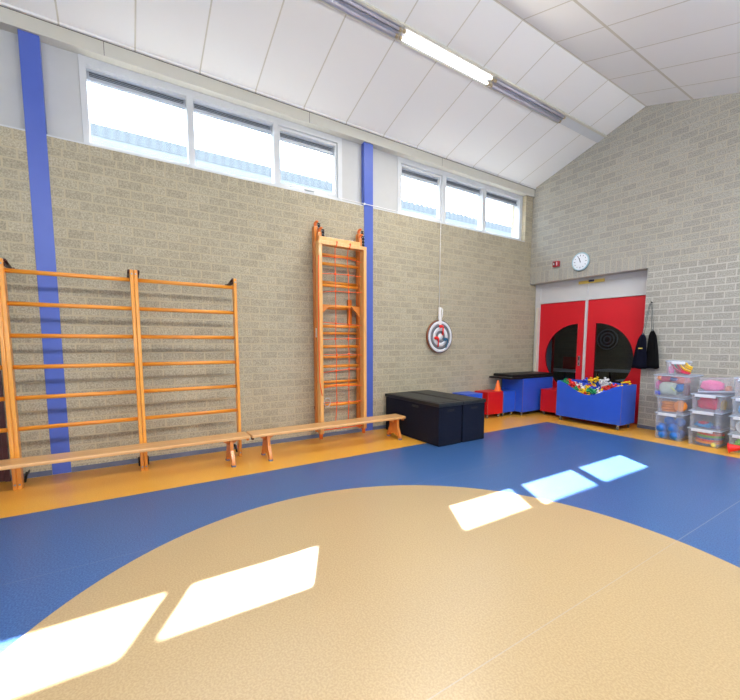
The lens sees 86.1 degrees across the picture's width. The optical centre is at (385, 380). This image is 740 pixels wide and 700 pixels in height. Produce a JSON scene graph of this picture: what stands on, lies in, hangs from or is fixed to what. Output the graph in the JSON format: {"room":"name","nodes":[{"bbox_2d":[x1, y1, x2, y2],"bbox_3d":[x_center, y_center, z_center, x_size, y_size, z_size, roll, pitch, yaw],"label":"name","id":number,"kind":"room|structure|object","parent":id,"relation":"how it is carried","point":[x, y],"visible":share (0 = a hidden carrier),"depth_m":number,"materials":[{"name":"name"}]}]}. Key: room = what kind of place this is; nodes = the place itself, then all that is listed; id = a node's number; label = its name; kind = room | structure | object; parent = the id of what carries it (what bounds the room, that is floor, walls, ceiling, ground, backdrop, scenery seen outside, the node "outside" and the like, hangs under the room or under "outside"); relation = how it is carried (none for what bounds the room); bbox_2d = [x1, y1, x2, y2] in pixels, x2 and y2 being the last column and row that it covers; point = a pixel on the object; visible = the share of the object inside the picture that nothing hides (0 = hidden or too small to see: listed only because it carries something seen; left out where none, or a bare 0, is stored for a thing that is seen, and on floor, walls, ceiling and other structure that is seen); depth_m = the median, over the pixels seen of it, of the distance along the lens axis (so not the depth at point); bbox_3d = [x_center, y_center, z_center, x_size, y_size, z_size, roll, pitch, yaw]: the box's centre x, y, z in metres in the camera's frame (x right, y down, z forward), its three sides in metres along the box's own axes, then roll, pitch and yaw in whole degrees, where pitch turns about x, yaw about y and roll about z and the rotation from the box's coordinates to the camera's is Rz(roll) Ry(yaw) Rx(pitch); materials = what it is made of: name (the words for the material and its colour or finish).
{"room":"school gym","nodes":[
{"label":"school gym","id":0,"kind":"room"},
{"bbox_2d":[0,126,535,481],"bbox_3d":[-1.477,-1.203,5.034,10.700,4.020,0.320,-3,7,-33],"label":"wall","id":1,"kind":"structure","parent":0,"point":[114,212],"depth_m":4.61,"materials":[{"name":"brick"}]},
{"bbox_2d":[0,361,10,481],"bbox_3d":[-3.875,-0.080,3.295,0.975,2.100,0.099,-3,7,-33],"label":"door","id":2,"kind":"structure","parent":1,"relation":"in","point":[5,475],"depth_m":3.63,"materials":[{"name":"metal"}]},
{"bbox_2d":[0,293,17,489],"bbox_3d":[-3.708,-0.019,3.256,0.951,1.988,0.359,-3,7,-33],"label":"wall bars","id":3,"kind":"object","parent":1,"relation":"attached to","point":[3,367],"visible":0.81,"depth_m":3.38,"materials":[{"name":"brown wood"}]},
{"bbox_2d":[0,29,24,128],"bbox_3d":[-4.590,-2.601,2.798,3.186,0.850,0.111,-3,7,-33],"label":"trim","id":4,"kind":"structure","parent":1,"relation":"attached to","point":[11,96],"depth_m":3.54,"materials":[{"name":"white paint"}]},
{"bbox_2d":[17,29,71,474],"bbox_3d":[-3.199,-1.090,3.742,0.145,4.030,0.078,-3,7,-33],"label":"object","id":5,"kind":"structure","parent":1,"relation":"attached to","point":[29,43],"depth_m":3.68,"materials":[{"name":"blue paint"}]},
{"bbox_2d":[40,42,83,142],"bbox_3d":[-3.114,-2.690,3.772,0.346,0.850,0.111,-3,7,-33],"label":"trim","id":6,"kind":"structure","parent":1,"relation":"attached to","point":[60,67],"depth_m":3.74,"materials":[{"name":"white paint"}]},
{"bbox_2d":[0,258,144,489],"bbox_3d":[-2.915,-0.067,3.779,0.951,1.988,0.359,-3,7,-33],"label":"wall bars","id":7,"kind":"object","parent":1,"relation":"attached to","point":[8,335],"visible":1,"depth_m":3.56,"materials":[{"name":"brown wood"}]},
{"bbox_2d":[133,270,241,470],"bbox_3d":[-2.121,-0.114,4.303,0.951,1.988,0.359,-3,7,-33],"label":"wall bars","id":8,"kind":"object","parent":1,"relation":"attached to","point":[233,282],"visible":0.98,"depth_m":4.14,"materials":[{"name":"brown wood"}]},
{"bbox_2d":[11,425,385,478],"bbox_3d":[-0.283,0.720,5.819,7.700,0.050,0.012,-3,7,-33],"label":"baseboard","id":9,"kind":"structure","parent":1,"relation":"attached to","point":[218,449],"depth_m":4.50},
{"bbox_2d":[78,54,341,199],"bbox_3d":[-1.787,-2.768,4.635,2.820,0.850,0.134,-3,7,-33],"label":"window","id":10,"kind":"structure","parent":1,"relation":"in","point":[91,70],"depth_m":4.43,"materials":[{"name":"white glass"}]},
{"bbox_2d":[0,124,524,241],"bbox_3d":[-1.575,-2.356,4.714,10.000,0.015,0.078,-3,7,-33],"label":"trim","id":11,"kind":"structure","parent":1,"relation":"attached to","point":[0,124],"depth_m":4.52,"materials":[{"name":"white paint"}]},
{"bbox_2d":[0,6,534,196],"bbox_3d":[-1.541,-3.270,4.762,10.200,0.126,0.342,-3,7,-33],"label":"ceiling beam","id":12,"kind":"structure","parent":1,"relation":"attached to","point":[10,20],"depth_m":4.40,"materials":[{"name":"white paint"}]},
{"bbox_2d":[0,5,534,189],"bbox_3d":[-1.530,-3.338,4.739,10.200,0.014,0.303,-3,7,-33],"label":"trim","id":13,"kind":"structure","parent":1,"relation":"attached to","point":[0,5],"depth_m":4.37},
{"bbox_2d":[312,220,366,438],"bbox_3d":[-0.591,-0.659,5.279,0.781,2.796,0.341,-3,7,-33],"label":"climbing frame","id":14,"kind":"object","parent":1,"relation":"attached to","point":[318,239],"visible":0.98,"depth_m":5.24,"materials":[{"name":"brown wood"}]},
{"bbox_2d":[342,139,361,204],"bbox_3d":[-0.468,-2.849,5.519,0.356,0.850,0.111,-3,7,-33],"label":"trim","id":15,"kind":"structure","parent":1,"relation":"attached to","point":[351,151],"depth_m":5.45,"materials":[{"name":"white paint"}]},
{"bbox_2d":[361,142,372,430],"bbox_3d":[-0.257,-1.267,5.685,0.145,4.030,0.078,-3,7,-33],"label":"trim","id":16,"kind":"structure","parent":1,"relation":"attached to","point":[366,148],"depth_m":5.60,"materials":[{"name":"blue paint"}]},
{"bbox_2d":[373,149,396,212],"bbox_3d":[-0.085,-2.872,5.772,0.556,0.850,0.111,-3,7,-33],"label":"trim","id":17,"kind":"structure","parent":1,"relation":"attached to","point":[384,164],"depth_m":5.76,"materials":[{"name":"white paint"}]},
{"bbox_2d":[338,198,440,302],"bbox_3d":[0.126,-1.794,5.825,1.805,1.376,0.039,-3,7,-33],"label":"pull cord","id":18,"kind":"object","parent":1,"relation":"attached to","point":[338,198],"visible":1,"depth_m":6.06,"materials":[{"name":"white plastic"}]},
{"bbox_2d":[426,307,451,352],"bbox_3d":[0.884,-0.807,6.392,0.530,0.733,0.053,-3,7,-33],"label":"board","id":19,"kind":"object","parent":1,"relation":"attached to","point":[433,330],"visible":0.96,"depth_m":6.36,"materials":[{"name":"white plastic"}]},
{"bbox_2d":[397,156,522,239],"bbox_3d":[1.351,-2.957,6.707,2.870,0.850,0.134,-3,7,-33],"label":"window","id":20,"kind":"structure","parent":1,"relation":"in","point":[407,168],"depth_m":6.49,"materials":[{"name":"white plastic"}]},
{"bbox_2d":[0,410,739,699],"bbox_3d":[2.144,1.128,2.444,13.650,0.100,9.000,-3,7,-33],"label":"floor","id":21,"kind":"structure","parent":0,"point":[541,556],"depth_m":2.25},
{"bbox_2d":[0,432,249,470],"bbox_3d":[-2.772,0.807,3.495,3.045,0.305,0.316,-3,7,-33],"label":"bench","id":22,"kind":"object","parent":21,"relation":"on","point":[229,439],"visible":1,"depth_m":3.67,"materials":[{"name":"brown wood"}]},
{"bbox_2d":[246,414,405,460],"bbox_3d":[-0.638,0.678,4.905,2.043,0.305,0.316,-3,7,-33],"label":"bench","id":23,"kind":"object","parent":21,"relation":"on","point":[265,434],"visible":0.96,"depth_m":4.74,"materials":[{"name":"brown wood"}]},
{"bbox_2d":[385,392,462,446],"bbox_3d":[0.497,0.502,5.508,0.406,0.549,1.215,-3,7,-33],"label":"storage box","id":24,"kind":"object","parent":21,"relation":"on","point":[436,421],"visible":1,"depth_m":5.13,"materials":[{"name":"black plastic"}]},
{"bbox_2d":[408,390,485,441],"bbox_3d":[0.848,0.480,5.745,0.422,0.549,1.215,-3,7,-33],"label":"storage box","id":25,"kind":"object","parent":21,"relation":"on","point":[473,408],"visible":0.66,"depth_m":5.27,"materials":[{"name":"black plastic"}]},
{"bbox_2d":[453,391,482,397],"bbox_3d":[1.373,0.439,6.655,0.374,0.459,0.334,-3,7,-33],"label":"box","id":26,"kind":"object","parent":21,"relation":"on","point":[465,393],"visible":0.23,"depth_m":6.55,"materials":[{"name":"blue laminate"}]},
{"bbox_2d":[475,389,502,417],"bbox_3d":[1.814,0.412,6.961,0.389,0.456,0.309,-3,7,-33],"label":"box","id":27,"kind":"object","parent":21,"relation":"on","point":[494,399],"visible":0.75,"depth_m":6.82,"materials":[{"name":"red laminate"}]},
{"bbox_2d":[493,380,501,390],"bbox_3d":[1.972,0.091,6.935,0.148,0.190,0.148,-3,7,-33],"label":"cone","id":28,"kind":"object","parent":27,"relation":"on","point":[497,387],"visible":1,"depth_m":6.90,"materials":[{"name":"orange plastic"}]},
{"bbox_2d":[494,389,514,415],"bbox_3d":[2.115,0.399,7.160,0.327,0.446,0.309,-3,7,-33],"label":"box","id":29,"kind":"object","parent":21,"relation":"on","point":[508,395],"visible":0.58,"depth_m":7.03,"materials":[{"name":"blue laminate"}]},
{"bbox_2d":[502,377,552,415],"bbox_3d":[2.658,0.265,7.424,0.879,0.667,0.469,-3,7,-33],"label":"box","id":30,"kind":"object","parent":21,"relation":"on","point":[527,391],"visible":0.52,"depth_m":7.12,"materials":[{"name":"blue laminate"}]},
{"bbox_2d":[489,375,553,379],"bbox_3d":[2.517,-0.075,7.288,1.224,0.031,0.480,-3,7,-33],"label":"exercise mat","id":31,"kind":"object","parent":30,"relation":"on","point":[498,377],"visible":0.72,"depth_m":7.04,"materials":[{"name":"black leather"}]},
{"bbox_2d":[493,371,551,376],"bbox_3d":[2.555,-0.116,7.327,1.095,0.041,0.450,-3,6,-32],"label":"exercise mat","id":32,"kind":"object","parent":31,"relation":"on","point":[528,373],"visible":1,"depth_m":7.19,"materials":[{"name":"black leather"}]},
{"bbox_2d":[540,387,556,413],"bbox_3d":[3.116,0.393,7.146,0.424,0.467,0.429,-3,7,-33],"label":"box","id":33,"kind":"object","parent":21,"relation":"on","point":[548,395],"visible":0.54,"depth_m":7.08,"materials":[{"name":"red laminate"}]},
{"bbox_2d":[546,340,551,372],"bbox_3d":[3.452,-0.654,8.378,0.042,2.280,0.150,-3,7,-33],"label":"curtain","id":34,"kind":"object","parent":21,"relation":"on","point":[549,349],"visible":0.14,"depth_m":8.36,"materials":[{"name":"fabric"}]},
{"bbox_2d":[551,336,554,374],"bbox_3d":[3.511,-0.635,8.290,0.040,2.300,0.035,-3,7,-33],"label":"post","id":35,"kind":"object","parent":21,"relation":"on","point":[553,338],"visible":0.29,"depth_m":8.29,"materials":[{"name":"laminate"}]},
{"bbox_2d":[563,357,575,379],"bbox_3d":[4.416,-0.047,9.098,0.420,0.980,0.500,-3,7,-33],"label":"chair","id":36,"kind":"object","parent":21,"relation":"on","point":[568,362],"visible":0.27,"depth_m":9.04,"materials":[{"name":"red laminate"}]},
{"bbox_2d":[556,379,636,429],"bbox_3d":[3.356,0.366,6.374,0.426,0.671,1.049,-3,7,-33],"label":"bin","id":37,"kind":"object","parent":21,"relation":"on","point":[616,405],"visible":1,"depth_m":6.09,"materials":[{"name":"blue laminate"}]},
{"bbox_2d":[594,369,630,381],"bbox_3d":[4.968,0.178,8.029,0.600,0.740,1.200,-3,7,-33],"label":"table","id":38,"kind":"object","parent":21,"relation":"on","point":[597,370],"visible":0.38,"depth_m":8.18,"materials":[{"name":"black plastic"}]},
{"bbox_2d":[655,410,693,416],"bbox_3d":[3.964,0.610,5.438,0.416,0.371,0.338,-3,7,-33],"label":"crate","id":39,"kind":"object","parent":21,"relation":"on","point":[658,412],"visible":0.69,"depth_m":5.33,"materials":[{"name":"white"}]},
{"bbox_2d":[656,423,666,430],"bbox_3d":[3.798,0.649,5.446,0.134,0.134,0.134,-3,7,-33],"label":"ball","id":40,"kind":"object","parent":39,"relation":"in","point":[660,426],"visible":0.95,"depth_m":5.40,"materials":[{"name":"blue plastic"}]},
{"bbox_2d":[657,431,667,437],"bbox_3d":[3.809,0.735,5.437,0.122,0.122,0.122,-3,7,-33],"label":"ball","id":41,"kind":"object","parent":39,"relation":"in","point":[662,434],"visible":0.97,"depth_m":5.40,"materials":[{"name":"blue plastic"}]},
{"bbox_2d":[664,416,674,424],"bbox_3d":[3.865,0.549,5.390,0.122,0.122,0.122,-3,7,-33],"label":"ball","id":42,"kind":"object","parent":39,"relation":"in","point":[668,420],"visible":0.86,"depth_m":5.35,"materials":[{"name":"blue plastic"}]},
{"bbox_2d":[667,424,678,432],"bbox_3d":[3.878,0.649,5.343,0.134,0.134,0.134,-3,7,-33],"label":"ball","id":43,"kind":"object","parent":39,"relation":"in","point":[671,427],"visible":0.88,"depth_m":5.30,"materials":[{"name":"blue plastic"}]},
{"bbox_2d":[669,432,679,439],"bbox_3d":[3.881,0.744,5.311,0.122,0.122,0.122,-3,7,-33],"label":"ball","id":44,"kind":"object","parent":39,"relation":"in","point":[673,435],"visible":0.99,"depth_m":5.27,"materials":[{"name":"blue plastic"}]},
{"bbox_2d":[656,394,695,399],"bbox_3d":[3.969,0.318,5.412,0.408,0.212,0.318,-3,7,-33],"label":"crate","id":45,"kind":"object","parent":39,"relation":"on","point":[670,396],"visible":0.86,"depth_m":5.34,"materials":[{"name":"white"}]},
{"bbox_2d":[662,408,676,411],"bbox_3d":[3.875,0.402,5.407,0.170,0.026,0.170,-3,7,-33],"label":"disc","id":46,"kind":"object","parent":45,"relation":"in","point":[663,409],"visible":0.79,"depth_m":5.35,"materials":[{"name":"orange plastic"}]},
{"bbox_2d":[661,406,673,408],"bbox_3d":[3.871,0.368,5.410,0.170,0.026,0.170,-3,7,-33],"label":"disc","id":47,"kind":"object","parent":46,"relation":"on","point":[664,407],"visible":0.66,"depth_m":5.36,"materials":[{"name":"orange plastic"}]},
{"bbox_2d":[662,403,673,406],"bbox_3d":[3.876,0.334,5.400,0.170,0.026,0.170,-3,7,-33],"label":"disc","id":48,"kind":"object","parent":47,"relation":"on","point":[663,404],"visible":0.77,"depth_m":5.35,"materials":[{"name":"orange plastic"}]},
{"bbox_2d":[661,401,674,403],"bbox_3d":[3.871,0.300,5.403,0.170,0.026,0.170,-3,7,-33],"label":"disc","id":49,"kind":"object","parent":48,"relation":"on","point":[664,402],"visible":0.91,"depth_m":5.37,"materials":[{"name":"orange plastic"}]},
{"bbox_2d":[653,373,703,376],"bbox_3d":[3.986,0.061,5.398,0.468,0.297,0.418,-3,7,-33],"label":"crate","id":50,"kind":"object","parent":45,"relation":"on","point":[659,374],"visible":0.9,"depth_m":5.29,"materials":[{"name":"white"}]},
{"bbox_2d":[656,380,661,388],"bbox_3d":[3.771,0.058,5.452,0.114,0.125,0.054,-3,7,-33],"label":"cloth","id":51,"kind":"object","parent":50,"relation":"in","point":[659,381],"visible":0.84,"depth_m":5.43,"materials":[{"name":"pink fabric"}]},
{"bbox_2d":[660,376,671,381],"bbox_3d":[3.825,-0.018,5.397,0.125,0.078,0.152,-3,7,-33],"label":"toy","id":52,"kind":"object","parent":50,"relation":"in","point":[663,378],"visible":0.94,"depth_m":5.37,"materials":[{"name":"plastic"}]},
{"bbox_2d":[659,382,678,395],"bbox_3d":[3.857,0.100,5.360,0.171,0.190,0.256,-3,7,-33],"label":"cloth","id":53,"kind":"object","parent":50,"relation":"in","point":[664,387],"visible":0.89,"depth_m":5.33,"materials":[{"name":"white fabric"}]},
{"bbox_2d":[665,360,692,363],"bbox_3d":[3.929,-0.175,5.313,0.268,0.185,0.266,3,6,29],"label":"crate","id":54,"kind":"object","parent":50,"relation":"on","point":[672,361],"visible":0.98,"depth_m":5.23,"materials":[{"name":"white"}]},
{"bbox_2d":[668,365,673,373],"bbox_3d":[3.845,-0.146,5.321,0.089,0.110,0.055,-3,7,-33],"label":"cloth","id":55,"kind":"object","parent":54,"relation":"in","point":[671,369],"visible":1,"depth_m":5.30,"materials":[{"name":"pink fabric"}]},
{"bbox_2d":[671,362,689,374],"bbox_3d":[3.892,-0.160,5.230,0.025,0.159,0.225,-3,7,-33],"label":"rope","id":56,"kind":"object","parent":54,"relation":"in","point":[674,367],"visible":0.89,"depth_m":5.24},
{"bbox_2d":[676,364,690,373],"bbox_3d":[3.912,-0.160,5.199,0.025,0.153,0.171,-3,7,-33],"label":"rope","id":57,"kind":"object","parent":54,"relation":"in","point":[678,366],"visible":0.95,"depth_m":5.21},
{"bbox_2d":[675,384,683,391],"bbox_3d":[3.908,0.097,5.228,0.091,0.111,0.124,-3,7,-33],"label":"toy","id":58,"kind":"object","parent":50,"relation":"in","point":[679,387],"visible":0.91,"depth_m":5.21,"materials":[{"name":"blue plastic"}]},
{"bbox_2d":[671,377,690,383],"bbox_3d":[3.918,-0.001,5.259,0.114,0.101,0.219,-3,7,-33],"label":"cloth","id":59,"kind":"object","parent":50,"relation":"in","point":[681,380],"visible":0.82,"depth_m":5.21,"materials":[{"name":"fabric"}]},
{"bbox_2d":[683,383,689,395],"bbox_3d":[3.950,0.119,5.187,0.117,0.176,0.058,-3,7,-33],"label":"cloth","id":60,"kind":"object","parent":50,"relation":"in","point":[686,391],"visible":1,"depth_m":5.16,"materials":[{"name":"fabric"}]},
{"bbox_2d":[674,401,686,411],"bbox_3d":[3.917,0.346,5.258,0.033,0.149,0.150,-5,7,-41],"label":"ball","id":61,"kind":"object","parent":45,"relation":"in","point":[680,406],"visible":1,"depth_m":5.25,"materials":[{"name":"orange plastic"}]},
{"bbox_2d":[675,418,685,426],"bbox_3d":[3.967,0.566,5.327,0.122,0.122,0.122,-3,7,-33],"label":"ball","id":62,"kind":"object","parent":39,"relation":"in","point":[680,422],"visible":0.98,"depth_m":5.29,"materials":[{"name":"blue plastic"}]},
{"bbox_2d":[678,430,685,438],"bbox_3d":[4.003,0.732,5.379,0.122,0.122,0.122,-3,7,-33],"label":"ball","id":63,"kind":"object","parent":39,"relation":"in","point":[681,432],"visible":0.62,"depth_m":5.33,"materials":[{"name":"blue plastic"}]},
{"bbox_2d":[687,425,732,433],"bbox_3d":[4.191,0.713,5.123,0.436,0.227,0.348,-3,7,-33],"label":"crate","id":64,"kind":"object","parent":21,"relation":"on","point":[692,429],"visible":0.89,"depth_m":5.02,"materials":[{"name":"white"}]},
{"bbox_2d":[695,440,721,446],"bbox_3d":[4.153,0.808,5.095,0.274,0.024,0.274,-3,7,-33],"label":"plastic plate","id":65,"kind":"object","parent":64,"relation":"in","point":[700,443],"visible":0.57,"depth_m":5.01,"materials":[{"name":"plastic"}]},
{"bbox_2d":[695,439,721,444],"bbox_3d":[4.155,0.782,5.089,0.274,0.024,0.274,-3,7,-33],"label":"plastic plate","id":66,"kind":"object","parent":65,"relation":"on","point":[697,440],"visible":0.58,"depth_m":5.00,"materials":[{"name":"orange plastic"}]},
{"bbox_2d":[696,437,722,442],"bbox_3d":[4.158,0.756,5.083,0.274,0.024,0.274,-3,7,-33],"label":"plastic plate","id":67,"kind":"object","parent":66,"relation":"on","point":[715,441],"visible":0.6,"depth_m":4.99,"materials":[{"name":"plastic"}]},
{"bbox_2d":[696,435,723,440],"bbox_3d":[4.160,0.730,5.078,0.274,0.024,0.274,-3,7,-33],"label":"plastic plate","id":68,"kind":"object","parent":67,"relation":"on","point":[698,436],"visible":0.61,"depth_m":4.99,"materials":[{"name":"plastic"}]},
{"bbox_2d":[697,433,723,438],"bbox_3d":[4.162,0.704,5.072,0.274,0.024,0.274,-3,7,-33],"label":"plastic plate","id":69,"kind":"object","parent":68,"relation":"on","point":[717,437],"visible":0.59,"depth_m":4.98,"materials":[{"name":"green plastic"}]},
{"bbox_2d":[698,432,724,436],"bbox_3d":[4.165,0.677,5.066,0.274,0.024,0.274,-3,7,-33],"label":"plastic plate","id":70,"kind":"object","parent":69,"relation":"on","point":[702,433],"visible":0.66,"depth_m":4.99,"materials":[{"name":"plastic"}]},
{"bbox_2d":[688,408,733,415],"bbox_3d":[4.190,0.487,5.103,0.436,0.224,0.343,-3,7,-33],"label":"crate","id":71,"kind":"object","parent":64,"relation":"on","point":[692,410],"visible":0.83,"depth_m":5.01,"materials":[{"name":"white"}]},
{"bbox_2d":[693,421,712,427],"bbox_3d":[4.069,0.561,5.065,0.131,0.066,0.194,-3,7,-33],"label":"cloth","id":72,"kind":"object","parent":71,"relation":"in","point":[708,425],"visible":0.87,"depth_m":5.01,"materials":[{"name":"blue fabric"}]},
{"bbox_2d":[691,392,735,398],"bbox_3d":[4.195,0.267,5.076,0.436,0.214,0.338,-3,7,-33],"label":"crate","id":73,"kind":"object","parent":71,"relation":"on","point":[697,394],"visible":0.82,"depth_m":4.97,"materials":[{"name":"white"}]},
{"bbox_2d":[697,397,720,409],"bbox_3d":[4.137,0.287,5.060,0.181,0.162,0.220,-3,7,-33],"label":"fabric bundle","id":74,"kind":"object","parent":73,"relation":"in","point":[704,403],"visible":0.82,"depth_m":5.00,"materials":[{"name":"fabric"}]},
{"bbox_2d":[698,389,737,392],"bbox_3d":[4.198,0.059,5.004,0.378,0.196,0.318,5,7,38],"label":"crate","id":75,"kind":"object","parent":73,"relation":"on","point":[699,390],"visible":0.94,"depth_m":4.92,"materials":[{"name":"white"}]},
{"bbox_2d":[700,380,724,390],"bbox_3d":[4.153,0.066,5.022,0.159,0.134,0.241,-3,7,-33],"label":"fabric bundle","id":76,"kind":"object","parent":75,"relation":"in","point":[708,385],"visible":0.97,"depth_m":4.97,"materials":[{"name":"pink fabric"}]},
{"bbox_2d":[725,386,732,390],"bbox_3d":[4.277,0.107,4.927,0.090,0.072,0.064,-3,7,-33],"label":"fabric bundle","id":77,"kind":"object","parent":75,"relation":"in","point":[728,388],"visible":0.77,"depth_m":4.91,"materials":[{"name":"fabric"}]},
{"bbox_2d":[720,400,726,410],"bbox_3d":[4.243,0.311,4.961,0.174,0.134,0.030,-3,7,-33],"label":"fabric bundle","id":78,"kind":"object","parent":73,"relation":"in","point":[724,402],"visible":1,"depth_m":4.93,"materials":[{"name":"beige fabric"}]},
{"bbox_2d":[727,443,739,452],"bbox_3d":[4.111,0.810,4.646,0.120,0.122,0.186,-2,6,-22],"label":"cone","id":79,"kind":"object","parent":21,"relation":"on","point":[730,447],"visible":1,"depth_m":4.66,"materials":[{"name":"red plastic"}]},
{"bbox_2d":[728,431,739,438],"bbox_3d":[4.404,0.750,4.766,0.436,0.224,0.343,-3,7,-33],"label":"crate","id":80,"kind":"object","parent":21,"relation":"on","point":[733,435],"visible":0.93,"depth_m":4.73,"materials":[{"name":"white"}]},
{"bbox_2d":[729,413,739,419],"bbox_3d":[4.403,0.528,4.748,0.436,0.217,0.343,-3,7,-33],"label":"crate","id":81,"kind":"object","parent":80,"relation":"on","point":[733,416],"visible":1,"depth_m":4.72,"materials":[{"name":"white"}]},
{"bbox_2d":[731,395,739,400],"bbox_3d":[4.406,0.308,4.723,0.436,0.221,0.343,-3,7,-33],"label":"crate","id":82,"kind":"object","parent":81,"relation":"on","point":[737,398],"visible":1,"depth_m":4.70,"materials":[{"name":"white"}]},
{"bbox_2d":[0,0,739,187],"bbox_3d":[0.782,-2.571,1.171,10.350,2.279,9.000,-3,7,-33],"label":"ceiling","id":83,"kind":"structure","parent":0,"point":[600,63],"depth_m":4.42,"materials":[{"name":"tile"}]},
{"bbox_2d":[319,0,404,39],"bbox_3d":[-0.472,-3.626,3.755,1.509,0.085,0.171,-3,7,-33],"label":"ceiling light","id":84,"kind":"object","parent":83,"relation":"attached to","point":[361,11],"visible":1,"depth_m":3.95,"materials":[{"name":"white metal"}]},
{"bbox_2d":[396,24,496,86],"bbox_3d":[0.744,-3.699,4.557,1.397,0.085,0.171,-3,7,-33],"label":"ceiling light","id":85,"kind":"object","parent":83,"relation":"attached to","point":[409,36],"visible":1,"depth_m":4.50,"materials":[{"name":"white plastic"}]},
{"bbox_2d":[487,75,567,123],"bbox_3d":[1.961,-3.772,5.361,1.512,0.085,0.171,-3,7,-33],"label":"ceiling light","id":86,"kind":"object","parent":83,"relation":"attached to","point":[500,85],"visible":1,"depth_m":5.30,"materials":[{"name":"white metal"}]},
{"bbox_2d":[560,114,606,142],"bbox_3d":[3.041,-3.847,6.067,1.064,0.063,0.156,-3,7,-33],"label":"ceiling light","id":87,"kind":"object","parent":83,"relation":"attached to","point":[571,122],"visible":0.98,"depth_m":6.04,"materials":[{"name":"white plastic"}]},
{"bbox_2d":[553,323,632,382],"bbox_3d":[5.735,-0.832,8.320,0.200,2.700,5.600,-3,7,-33],"label":"wall","id":88,"kind":"structure","parent":0,"point":[621,356],"depth_m":9.24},
{"bbox_2d":[597,329,618,349],"bbox_3d":[5.084,-0.935,9.058,0.060,0.480,0.480,-3,7,-33],"label":"target","id":89,"kind":"object","parent":88,"relation":"attached to","point":[607,339],"visible":1,"depth_m":9.04,"materials":[{"name":"black"}]},
{"bbox_2d":[530,93,739,439],"bbox_3d":[5.236,-1.480,4.247,0.350,4.769,9.000,-3,7,-33],"label":"wall","id":90,"kind":"structure","parent":0,"point":[659,194],"depth_m":5.66,"materials":[{"name":"brick"}]},
{"bbox_2d":[0,1,535,188],"bbox_3d":[-1.440,-3.332,4.603,10.200,0.021,0.022,-3,7,-33],"label":"trim","id":91,"kind":"structure","parent":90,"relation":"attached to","point":[15,8],"depth_m":4.34,"materials":[{"name":"metal"}]},
{"bbox_2d":[534,308,539,370],"bbox_3d":[2.955,-0.421,7.769,0.059,1.970,0.046,-3,7,-33],"label":"trim","id":92,"kind":"structure","parent":90,"relation":"attached to","point":[537,309],"depth_m":7.71,"materials":[{"name":"white paint"}]},
{"bbox_2d":[552,261,559,266],"bbox_3d":[3.062,-2.084,7.100,0.070,0.100,0.115,-3,7,-33],"label":"fire alarm","id":93,"kind":"object","parent":90,"relation":"attached to","point":[555,263],"visible":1,"depth_m":7.07,"materials":[{"name":"red plastic"}]},
{"bbox_2d":[538,300,585,387],"bbox_3d":[3.270,-0.426,7.403,0.058,2.028,0.904,-3,7,-33],"label":"door","id":94,"kind":"structure","parent":90,"relation":"in","point":[554,317],"depth_m":7.37,"materials":[{"name":"red wood"}]},
{"bbox_2d":[572,252,589,270],"bbox_3d":[3.323,-2.018,6.735,0.044,0.308,0.308,-3,7,-33],"label":"wall clock","id":95,"kind":"object","parent":90,"relation":"attached to","point":[581,260],"visible":1,"depth_m":6.72,"materials":[{"name":"white plastic"}]},
{"bbox_2d":[533,270,647,423],"bbox_3d":[3.572,-0.567,6.983,0.124,2.415,2.129,-3,7,-33],"label":"trim","id":96,"kind":"structure","parent":90,"relation":"attached to","point":[632,283],"depth_m":6.90,"materials":[{"name":"white paint"}]},
{"bbox_2d":[579,278,604,284],"bbox_3d":[3.532,-1.699,6.797,0.038,0.053,0.450,-3,7,-33],"label":"sensor","id":97,"kind":"object","parent":90,"relation":"attached to","point":[603,279],"visible":1,"depth_m":6.77,"materials":[{"name":"yellow plastic"}]},
{"bbox_2d":[585,295,645,423],"bbox_3d":[3.803,-0.349,6.619,0.040,2.028,0.914,-3,7,-33],"label":"door","id":98,"kind":"structure","parent":90,"relation":"in","point":[626,314],"depth_m":6.46,"materials":[{"name":"red wood"}]},
{"bbox_2d":[637,424,736,443],"bbox_3d":[5.692,0.969,3.449,0.012,0.050,6.472,-3,7,-33],"label":"baseboard","id":99,"kind":"structure","parent":90,"relation":"attached to","point":[638,425],"depth_m":5.58,"materials":[{"name":"plastic"}]},
{"bbox_3d":[3.945,-1.154,5.862,0.057,0.027,0.016,-3,7,-33],"label":"wall hook","id":100,"kind":"object","parent":90,"relation":"attached to","visible":0},
{"bbox_2d":[632,303,650,368],"bbox_3d":[3.837,-0.658,5.938,0.106,0.973,0.205,-3,7,-33],"label":"drawstring bag","id":101,"kind":"object","parent":100,"relation":"hanging from","point":[639,359],"visible":1,"depth_m":5.92,"materials":[{"name":"fabric"}]},
{"bbox_2d":[646,307,658,368],"bbox_3d":[3.951,-0.652,5.822,0.114,0.962,0.197,-3,7,-33],"label":"drawstring bag","id":102,"kind":"object","parent":100,"relation":"hanging from","point":[652,355],"visible":1,"depth_m":5.82,"materials":[{"name":"black fabric"}]},
{"bbox_3d":[3.546,0.443,9.616,2.550,0.100,1.440,-3,7,-33],"label":"floor","id":103,"kind":"structure","parent":0,"visible":0},
{"bbox_2d":[553,368,575,378],"bbox_3d":[3.791,0.110,8.806,0.600,0.720,1.300,-3,7,-33],"label":"table","id":104,"kind":"object","parent":103,"relation":"on","point":[554,369],"visible":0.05,"depth_m":8.37,"materials":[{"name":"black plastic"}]},
{"label":"outside","id":105,"kind":"structure","parent":0,"visible":0},
{"bbox_3d":[-2.826,0.565,9.783,30.000,0.180,8.740,-3,7,-33],"label":"ground","id":106,"kind":"structure","parent":105,"visible":0},
{"bbox_2d":[90,123,510,236],"bbox_3d":[-1.630,-2.612,11.316,22.000,5.620,3.000,-3,7,-33],"label":"neighbouring building","id":107,"kind":"structure","parent":106,"relation":"on","point":[100,134],"depth_m":8.23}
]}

